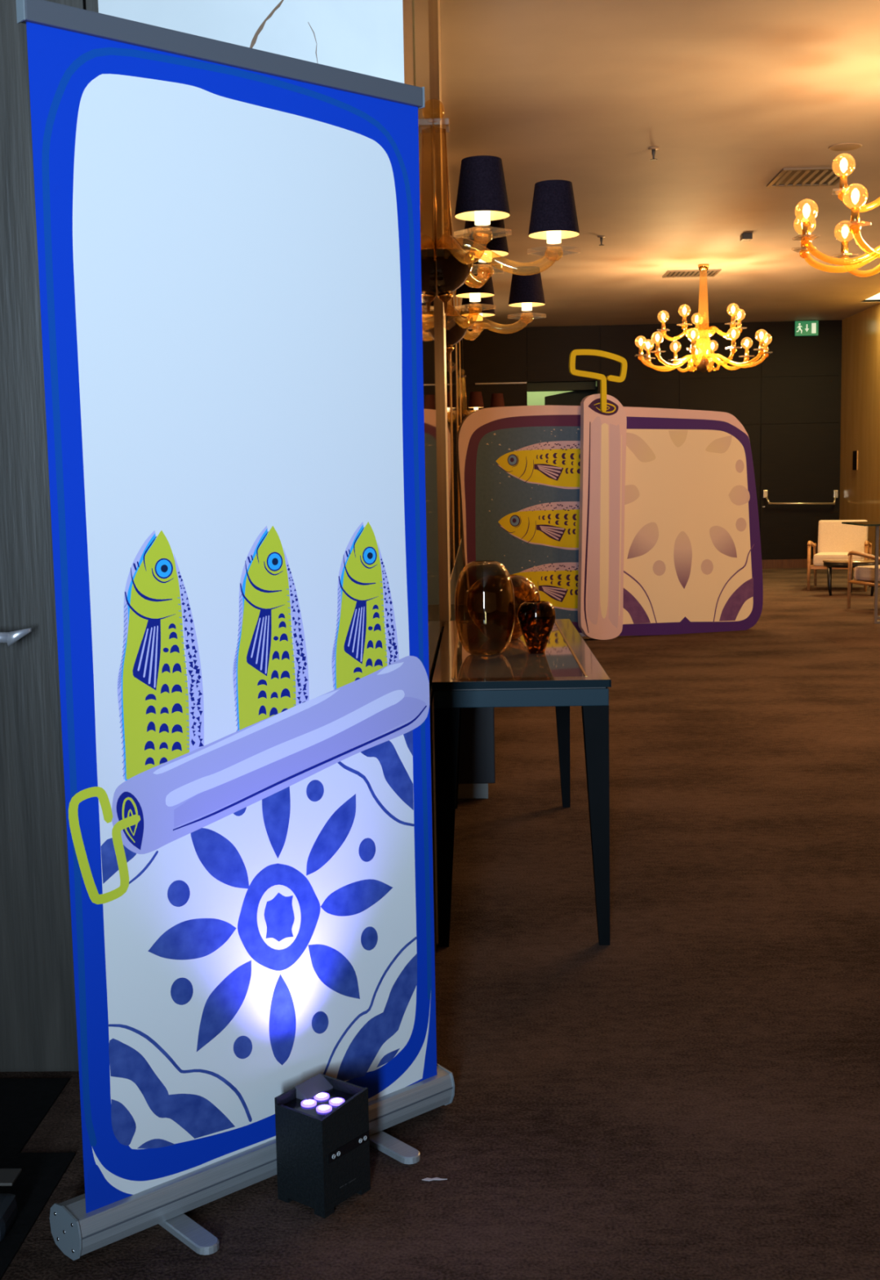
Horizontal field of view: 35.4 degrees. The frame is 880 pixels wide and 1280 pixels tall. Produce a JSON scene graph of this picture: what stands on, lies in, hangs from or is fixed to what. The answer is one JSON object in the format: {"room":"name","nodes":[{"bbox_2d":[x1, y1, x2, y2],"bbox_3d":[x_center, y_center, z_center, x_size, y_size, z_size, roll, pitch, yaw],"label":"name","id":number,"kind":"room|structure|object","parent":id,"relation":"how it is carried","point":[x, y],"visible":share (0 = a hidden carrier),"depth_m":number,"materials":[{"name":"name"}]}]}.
{"room":"hotel lobby","nodes":[
{"label":"hotel lobby","id":0,"kind":"room"},
{"bbox_2d":[97,0,413,85],"bbox_3d":[-0.372,-0.795,3.161,0.626,3.500,0.561,-1,6,2],"label":"window","id":1,"kind":"structure","parent":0,"point":[371,37],"depth_m":2.83,"materials":[{"name":"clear glass"}]},
{"bbox_2d":[412,0,463,696],"bbox_3d":[-0.207,-1.761,11.635,0.780,3.500,16.500,-1,6,2],"label":"wall","id":2,"kind":"structure","parent":0,"point":[443,391],"depth_m":4.94,"materials":[{"name":"beige stone"}]},
{"bbox_2d":[429,539,465,959],"bbox_3d":[0.170,-0.383,11.757,0.044,0.720,16.450,-1,6,2],"label":"baseboard","id":3,"kind":"structure","parent":2,"relation":"attached to","point":[459,566],"depth_m":4.01,"materials":[{"name":"black wood"}]},
{"bbox_2d":[462,391,484,419],"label":"wall sconce","id":4,"kind":"object","parent":2,"relation":"attached to","point":[476,402],"depth_m":16.71,"materials":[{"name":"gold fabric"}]},
{"bbox_2d":[445,257,503,360],"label":"wall sconce","id":5,"kind":"object","parent":2,"relation":"attached to","point":[477,304],"depth_m":7.03,"materials":[{"name":"gold metal"}]},
{"bbox_2d":[433,100,579,313],"bbox_3d":[0.251,-1.585,5.123,0.544,0.840,0.999,-1,6,2],"label":"wall sconce","id":6,"kind":"object","parent":2,"relation":"attached to","point":[482,200],"visible":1,"depth_m":5.05,"materials":[{"name":"black fabric"}]},
{"bbox_2d":[507,266,545,327],"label":"wall sconce","id":7,"kind":"object","parent":2,"relation":"attached to","point":[526,293],"depth_m":7.07,"materials":[{"name":"black fabric"}]},
{"bbox_2d":[0,568,879,1279],"bbox_3d":[4.068,0.244,9.233,12.800,0.100,30.500,-1,6,2],"label":"floor","id":8,"kind":"structure","parent":0,"point":[694,1094],"depth_m":3.37,"materials":[{"name":"carpet"}]},
{"bbox_2d":[0,1078,75,1279],"bbox_3d":[-1.279,1.054,2.231,1.084,0.071,1.725,-1,6,2],"label":"door mat","id":9,"kind":"object","parent":8,"relation":"on","point":[24,1103],"depth_m":2.69,"materials":[{"name":"black rubber"}]},
{"bbox_2d":[16,0,454,1260],"bbox_3d":[-0.307,-0.001,2.495,0.858,2.070,0.227,-7,9,-41],"label":"banner","id":10,"kind":"object","parent":8,"relation":"on","point":[228,234],"visible":1,"depth_m":2.46,"materials":[{"name":"blue"}]},
{"bbox_2d":[274,1073,370,1217],"bbox_3d":[-0.216,0.932,2.552,0.120,0.200,0.127,4,8,37],"label":"uplight","id":11,"kind":"object","parent":8,"relation":"on","point":[322,1142],"visible":1,"depth_m":2.52,"materials":[{"name":"black plastic"}]},
{"bbox_2d":[422,1177,447,1181],"bbox_3d":[-0.010,1.021,2.608,0.048,0.001,0.012,-1,6,2],"label":"paper scrap","id":12,"kind":"object","parent":8,"relation":"on","point":[436,1178],"visible":1,"depth_m":2.61,"materials":[{"name":"grey paper"}]},
{"bbox_2d":[449,604,495,799],"bbox_3d":[0.141,0.247,6.151,0.198,0.735,0.950,-1,6,2],"label":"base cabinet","id":13,"kind":"object","parent":8,"relation":"on","point":[477,751],"visible":0.34,"depth_m":5.71,"materials":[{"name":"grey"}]},
{"bbox_2d":[431,618,611,946],"bbox_3d":[0.256,0.395,4.714,0.497,0.763,1.712,-1,6,2],"label":"console table","id":14,"kind":"object","parent":8,"relation":"on","point":[568,673],"visible":0.98,"depth_m":3.88,"materials":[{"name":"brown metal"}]},
{"bbox_2d":[454,560,515,655],"bbox_3d":[0.144,-0.104,4.435,0.194,0.300,0.194,-1,6,2],"label":"vase","id":15,"kind":"object","parent":14,"relation":"on","point":[494,650],"visible":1,"depth_m":4.44,"materials":[{"name":"brown glass"}]},
{"bbox_2d":[466,574,540,639],"bbox_3d":[0.225,-0.117,4.874,0.262,0.224,0.262,-1,6,2],"label":"vase","id":16,"kind":"object","parent":14,"relation":"on","point":[490,608],"visible":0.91,"depth_m":4.82,"materials":[{"name":"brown glass"}]},
{"bbox_2d":[517,600,555,653],"bbox_3d":[0.312,-0.041,4.447,0.124,0.166,0.124,-1,6,2],"label":"vase","id":17,"kind":"object","parent":14,"relation":"on","point":[533,632],"visible":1,"depth_m":4.41,"materials":[{"name":"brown glass"}]},
{"bbox_2d":[456,349,763,639],"bbox_3d":[1.409,-1.204,11.579,2.773,2.373,0.626,-3,7,-18],"label":"display","id":18,"kind":"object","parent":8,"relation":"on","point":[628,521],"visible":0.94,"depth_m":11.34,"materials":[{"name":"pink"}]},
{"bbox_2d":[807,520,871,591],"bbox_3d":[4.669,-0.992,16.068,0.672,0.796,0.733,1,7,21],"label":"armchair","id":19,"kind":"object","parent":8,"relation":"on","point":[836,540],"visible":0.87,"depth_m":16.20,"materials":[{"name":"beige fabric"}]},
{"bbox_2d":[822,558,879,595],"bbox_3d":[4.554,-0.693,15.255,0.620,0.387,0.620,-1,6,2],"label":"side table","id":20,"kind":"object","parent":8,"relation":"on","point":[837,562],"visible":0.73,"depth_m":15.11,"materials":[{"name":"brown stone"}]},
{"bbox_2d":[841,521,879,623],"bbox_3d":[4.233,-0.609,12.328,1.080,0.890,0.750,-1,6,2],"label":"table","id":21,"kind":"object","parent":8,"relation":"on","point":[877,524],"visible":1,"depth_m":12.21,"materials":[{"name":"grey"}]},
{"bbox_2d":[847,551,879,608],"bbox_3d":[4.483,-0.691,13.452,0.672,0.796,0.733,-4,7,-23],"label":"armchair","id":22,"kind":"object","parent":8,"relation":"on","point":[864,575],"visible":0.91,"depth_m":13.55,"materials":[{"name":"brown wood"}]},
{"bbox_2d":[527,381,596,405],"bbox_3d":[2.040,-3.028,22.405,3.900,3.500,0.100,-1,6,2],"label":"wall","id":23,"kind":"structure","parent":0,"point":[534,398],"depth_m":22.26,"materials":[{"name":"green paint"}]},
{"bbox_2d":[544,386,596,405],"bbox_3d":[2.381,-2.546,20.941,1.550,2.860,0.100,-1,6,2],"label":"wall beyond partition","id":24,"kind":"structure","parent":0,"point":[573,397],"depth_m":20.78,"materials":[{"name":"grey"}]},
{"bbox_2d":[462,320,842,529],"bbox_3d":[4.321,-2.771,19.775,12.800,3.500,0.162,-1,6,2],"label":"wall","id":25,"kind":"structure","parent":0,"point":[799,382],"depth_m":19.60,"materials":[{"name":"brown wood"}]},
{"bbox_2d":[489,393,504,407],"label":"wall sconce","id":26,"kind":"object","parent":25,"relation":"attached to","point":[497,399],"depth_m":17.09,"materials":[{"name":"red fabric"}]},
{"bbox_2d":[475,382,526,384],"bbox_3d":[0.869,-3.666,19.664,0.735,0.020,0.038,-1,6,2],"label":"trim","id":27,"kind":"structure","parent":25,"relation":"attached to","point":[505,382],"depth_m":19.65,"materials":[{"name":"silver metal"}]},
{"bbox_2d":[526,381,595,391],"bbox_3d":[1.752,-4.022,20.034,1.010,0.778,0.200,-1,6,2],"label":"trim","id":28,"kind":"structure","parent":25,"relation":"attached to","point":[578,385],"depth_m":19.97,"materials":[{"name":"grey"}]},
{"bbox_2d":[761,559,813,568],"bbox_3d":[4.025,-1.083,19.891,3.430,0.130,0.030,-1,6,2],"label":"baseboard","id":29,"kind":"structure","parent":25,"relation":"attached to","point":[778,563],"depth_m":19.85,"materials":[{"name":"brown wood"}]},
{"bbox_2d":[760,422,839,559],"bbox_3d":[5.160,-2.063,19.695,1.120,2.040,0.157,-1,6,2],"label":"door","id":30,"kind":"structure","parent":25,"relation":"in","point":[800,463],"depth_m":19.73,"materials":[{"name":"brown wood"}]},
{"bbox_2d":[440,0,879,328],"bbox_3d":[3.999,-3.462,8.812,12.800,0.360,30.500,-1,6,2],"label":"ceiling","id":31,"kind":"structure","parent":0,"point":[731,95],"depth_m":8.96,"materials":[{"name":"paint"}]},
{"bbox_2d":[597,235,605,245],"bbox_3d":[1.458,-3.606,12.437,0.072,0.078,0.072,-1,6,2],"label":"sprinkler","id":32,"kind":"object","parent":31,"relation":"attached to","point":[600,237],"visible":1,"depth_m":12.43,"materials":[{"name":"brown"}]},
{"bbox_2d":[648,146,658,160],"bbox_3d":[1.421,-3.232,9.158,0.072,0.078,0.072,-1,6,2],"label":"sprinkler","id":33,"kind":"object","parent":31,"relation":"attached to","point":[653,149],"visible":1,"depth_m":9.15,"materials":[{"name":"brown"}]},
{"bbox_2d":[634,310,682,368],"label":"bulbs","id":34,"kind":"object","parent":31,"relation":"hanging from","point":[647,356],"depth_m":14.37,"materials":[{"name":"glass"}]},
{"bbox_2d":[638,346,643,354],"bbox_3d":[2.086,-3.001,14.302,0.044,0.075,0.044,-1,6,2],"label":"socket","id":35,"kind":"object","parent":34,"relation":"attached to","point":[640,351],"depth_m":14.28,"materials":[{"name":"gold metal"}]},
{"bbox_2d":[645,350,650,357],"bbox_3d":[2.219,-3.046,14.675,0.044,0.075,0.044,4,8,37],"label":"socket","id":36,"kind":"object","parent":34,"relation":"attached to","point":[647,351],"depth_m":14.66,"materials":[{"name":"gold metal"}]},
{"bbox_2d":[655,343,659,350],"bbox_3d":[2.199,-2.960,13.922,0.044,0.075,0.044,-5,8,-34],"label":"socket","id":37,"kind":"object","parent":34,"relation":"attached to","point":[657,345],"depth_m":13.91,"materials":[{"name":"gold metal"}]},
{"bbox_2d":[661,321,665,329],"bbox_3d":[2.334,-3.284,14.392,0.044,0.075,0.044,1,7,19],"label":"socket","id":38,"kind":"object","parent":34,"relation":"attached to","point":[663,324],"depth_m":14.37,"materials":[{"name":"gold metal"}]},
{"bbox_2d":[673,351,677,358],"bbox_3d":[2.547,-3.077,14.899,0.044,0.075,0.044,-3,7,-16],"label":"socket","id":39,"kind":"object","parent":34,"relation":"attached to","point":[675,353],"depth_m":14.88,"materials":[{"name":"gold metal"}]},
{"bbox_2d":[662,269,720,277],"bbox_3d":[2.689,-3.920,14.735,0.560,0.017,0.440,-1,6,2],"label":"ceiling vent","id":40,"kind":"object","parent":31,"relation":"in","point":[693,273],"visible":0.98,"depth_m":14.72,"materials":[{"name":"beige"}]},
{"bbox_2d":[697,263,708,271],"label":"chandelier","id":41,"kind":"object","parent":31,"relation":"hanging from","point":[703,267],"depth_m":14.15,"materials":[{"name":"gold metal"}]},
{"bbox_2d":[676,304,733,373],"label":"chandelier","id":42,"kind":"object","parent":31,"relation":"hanging from","point":[703,365],"depth_m":14.21,"materials":[{"name":"gold metal"}]},
{"bbox_2d":[682,315,686,323],"bbox_3d":[2.473,-3.234,13.927,0.044,0.075,0.044,4,8,37],"label":"socket","id":43,"kind":"object","parent":42,"relation":"attached to","point":[684,318],"depth_m":13.91,"materials":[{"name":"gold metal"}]},
{"bbox_2d":[690,340,695,348],"bbox_3d":[2.515,-2.938,13.680,0.044,0.075,0.044,1,7,20],"label":"socket","id":44,"kind":"object","parent":42,"relation":"attached to","point":[693,342],"depth_m":13.66,"materials":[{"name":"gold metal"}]},
{"bbox_2d":[694,324,698,331],"bbox_3d":[2.736,-3.323,14.666,0.044,0.075,0.044,-1,6,2],"label":"socket","id":45,"kind":"object","parent":42,"relation":"attached to","point":[696,326],"depth_m":14.65,"materials":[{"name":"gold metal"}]},
{"bbox_2d":[710,351,714,358],"bbox_3d":[2.946,-3.083,14.887,0.044,0.075,0.044,1,7,20],"label":"socket","id":46,"kind":"object","parent":42,"relation":"attached to","point":[711,352],"depth_m":14.87,"materials":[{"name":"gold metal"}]},
{"bbox_2d":[723,303,754,359],"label":"bulb","id":47,"kind":"object","parent":31,"relation":"hanging from","point":[739,314],"depth_m":13.94,"materials":[{"name":"glass"}]},
{"bbox_2d":[730,315,734,323],"bbox_3d":[2.960,-3.241,13.913,0.044,0.075,0.044,-5,8,-34],"label":"socket","id":48,"kind":"object","parent":47,"relation":"attached to","point":[732,317],"depth_m":13.90,"materials":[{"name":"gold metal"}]},
{"bbox_2d":[731,339,735,347],"bbox_3d":[2.913,-2.944,13.669,0.044,0.075,0.044,-3,7,-16],"label":"socket","id":49,"kind":"object","parent":47,"relation":"attached to","point":[733,341],"depth_m":13.65,"materials":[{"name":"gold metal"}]},
{"bbox_2d":[737,320,741,328],"bbox_3d":[3.123,-3.296,14.370,0.044,0.075,0.044,-3,7,-16],"label":"socket","id":50,"kind":"object","parent":47,"relation":"attached to","point":[739,325],"depth_m":14.35,"materials":[{"name":"gold metal"}]},
{"bbox_2d":[740,232,752,241],"bbox_3d":[2.768,-3.641,12.449,0.090,0.058,0.120,-1,6,2],"label":"smoke detector","id":51,"kind":"object","parent":31,"relation":"attached to","point":[744,237],"visible":1,"depth_m":12.39,"materials":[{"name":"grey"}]},
{"bbox_2d":[754,328,772,355],"label":"bulbs","id":52,"kind":"object","parent":31,"relation":"hanging from","point":[765,349],"depth_m":13.91,"materials":[{"name":"glass"}]},
{"bbox_2d":[744,348,748,355],"bbox_3d":[3.262,-3.062,14.645,0.044,0.075,0.044,-5,8,-34],"label":"socket","id":53,"kind":"object","parent":52,"relation":"attached to","point":[746,350],"depth_m":14.63,"materials":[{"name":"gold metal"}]},
{"bbox_2d":[759,341,763,349],"bbox_3d":[3.242,-2.976,13.892,0.044,0.075,0.044,4,8,37],"label":"socket","id":54,"kind":"object","parent":52,"relation":"attached to","point":[761,343],"depth_m":13.87,"materials":[{"name":"gold metal"}]},
{"bbox_2d":[763,344,768,351],"bbox_3d":[3.375,-3.021,14.265,0.044,0.075,0.044,-1,6,2],"label":"socket","id":55,"kind":"object","parent":52,"relation":"attached to","point":[765,345],"depth_m":14.25,"materials":[{"name":"gold metal"}]},
{"bbox_2d":[794,320,817,336],"bbox_3d":[5.165,-4.398,19.402,0.320,0.215,0.048,-1,6,2],"label":"exit sign","id":56,"kind":"object","parent":31,"relation":"hanging from","point":[802,327],"visible":1,"depth_m":19.38,"materials":[{"name":"green plastic"}]},
{"bbox_2d":[766,166,855,186],"bbox_3d":[2.711,-3.393,10.097,0.510,0.017,0.570,-1,6,2],"label":"ceiling vent","id":57,"kind":"object","parent":31,"relation":"in","point":[801,176],"visible":0.98,"depth_m":10.08,"materials":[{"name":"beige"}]},
{"bbox_2d":[792,153,879,276],"bbox_3d":[2.613,-2.545,7.443,1.414,1.100,1.372,-7,8,-40],"label":"chandelier","id":58,"kind":"object","parent":31,"relation":"hanging from","point":[855,215],"visible":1,"depth_m":7.52,"materials":[{"name":"gold metal"}]},
{"bbox_2d":[800,235,808,248],"bbox_3d":[2.069,-2.263,7.814,0.044,0.075,0.044,3,8,31],"label":"socket","id":59,"kind":"object","parent":58,"relation":"attached to","point":[805,244],"depth_m":7.80,"materials":[{"name":"gold metal"}]},
{"bbox_2d":[801,221,810,236],"bbox_3d":[1.976,-2.217,7.429,0.044,0.075,0.044,-2,7,-4],"label":"socket","id":60,"kind":"object","parent":58,"relation":"attached to","point":[806,224],"depth_m":7.41,"materials":[{"name":"gold metal"}]},
{"bbox_2d":[839,175,847,191],"bbox_3d":[2.211,-2.504,7.545,0.044,0.075,0.044,1,7,14],"label":"socket","id":61,"kind":"object","parent":58,"relation":"attached to","point":[843,179],"depth_m":7.53,"materials":[{"name":"gold metal"}]},
{"bbox_2d":[840,240,848,255],"bbox_3d":[2.372,-2.298,8.071,0.044,0.075,0.044,-4,7,-22],"label":"socket","id":62,"kind":"object","parent":58,"relation":"attached to","point":[844,245],"depth_m":8.05,"materials":[{"name":"gold metal"}]},
{"bbox_2d":[850,207,859,223],"bbox_3d":[2.129,-2.179,7.063,0.044,0.075,0.044,-7,8,-40],"label":"socket","id":63,"kind":"object","parent":58,"relation":"attached to","point":[855,215],"depth_m":7.05,"materials":[{"name":"gold metal"}]},
{"bbox_2d":[827,142,862,151],"bbox_3d":[2.712,-3.299,9.217,0.220,0.006,0.220,-1,6,2],"label":"ceiling speaker","id":64,"kind":"object","parent":31,"relation":"attached to","point":[844,146],"visible":1,"depth_m":9.20,"materials":[{"name":"brown"}]},
{"bbox_2d":[866,293,879,299],"bbox_3d":[5.448,-4.182,16.192,0.280,0.020,2.560,-1,6,2],"label":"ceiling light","id":65,"kind":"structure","parent":31,"relation":"attached to","point":[877,296],"depth_m":17.26,"materials":[{"name":"beige plastic"}]},
{"bbox_2d":[839,303,879,570],"bbox_3d":[5.731,-2.605,17.371,0.150,3.660,4.600,-1,6,2],"label":"wall","id":66,"kind":"structure","parent":0,"point":[860,489],"depth_m":18.57,"materials":[{"name":"brown wood"}]},
{"bbox_2d":[852,450,857,470],"bbox_3d":[5.694,-2.462,18.870,0.011,0.258,0.250,-1,6,2],"label":"wall switch plate","id":67,"kind":"object","parent":66,"relation":"attached to","point":[855,455],"visible":1,"depth_m":18.87,"materials":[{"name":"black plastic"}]},
{"bbox_2d":[857,292,879,302],"bbox_3d":[5.437,-4.227,16.197,0.320,0.161,2.620,-1,6,2],"label":"trim","id":68,"kind":"structure","parent":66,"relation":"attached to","point":[878,292],"depth_m":17.20,"materials":[{"name":"paint"}]},
{"bbox_3d":[-1.607,-0.756,3.022,1.840,3.500,0.110,-1,6,2],"label":"wall","id":69,"kind":"structure","parent":0,"visible":0},
{"bbox_2d":[85,0,98,13],"bbox_3d":[-0.706,-0.761,2.922,0.027,3.500,0.040,-1,6,2],"label":"trim","id":70,"kind":"structure","parent":69,"relation":"attached to","point":[91,5],"depth_m":2.84,"materials":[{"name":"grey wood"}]},
{"bbox_3d":[-2.447,-0.229,-1.471,0.400,3.500,9.000,-1,6,2],"label":"wall","id":71,"kind":"structure","parent":0,"visible":0},
{"bbox_2d":[0,0,86,1071],"bbox_3d":[-1.428,-0.751,2.894,1.405,3.488,0.136,-1,6,2],"label":"door","id":72,"kind":"structure","parent":71,"relation":"in","point":[38,1020],"depth_m":3.00,"materials":[{"name":"grey wood"}]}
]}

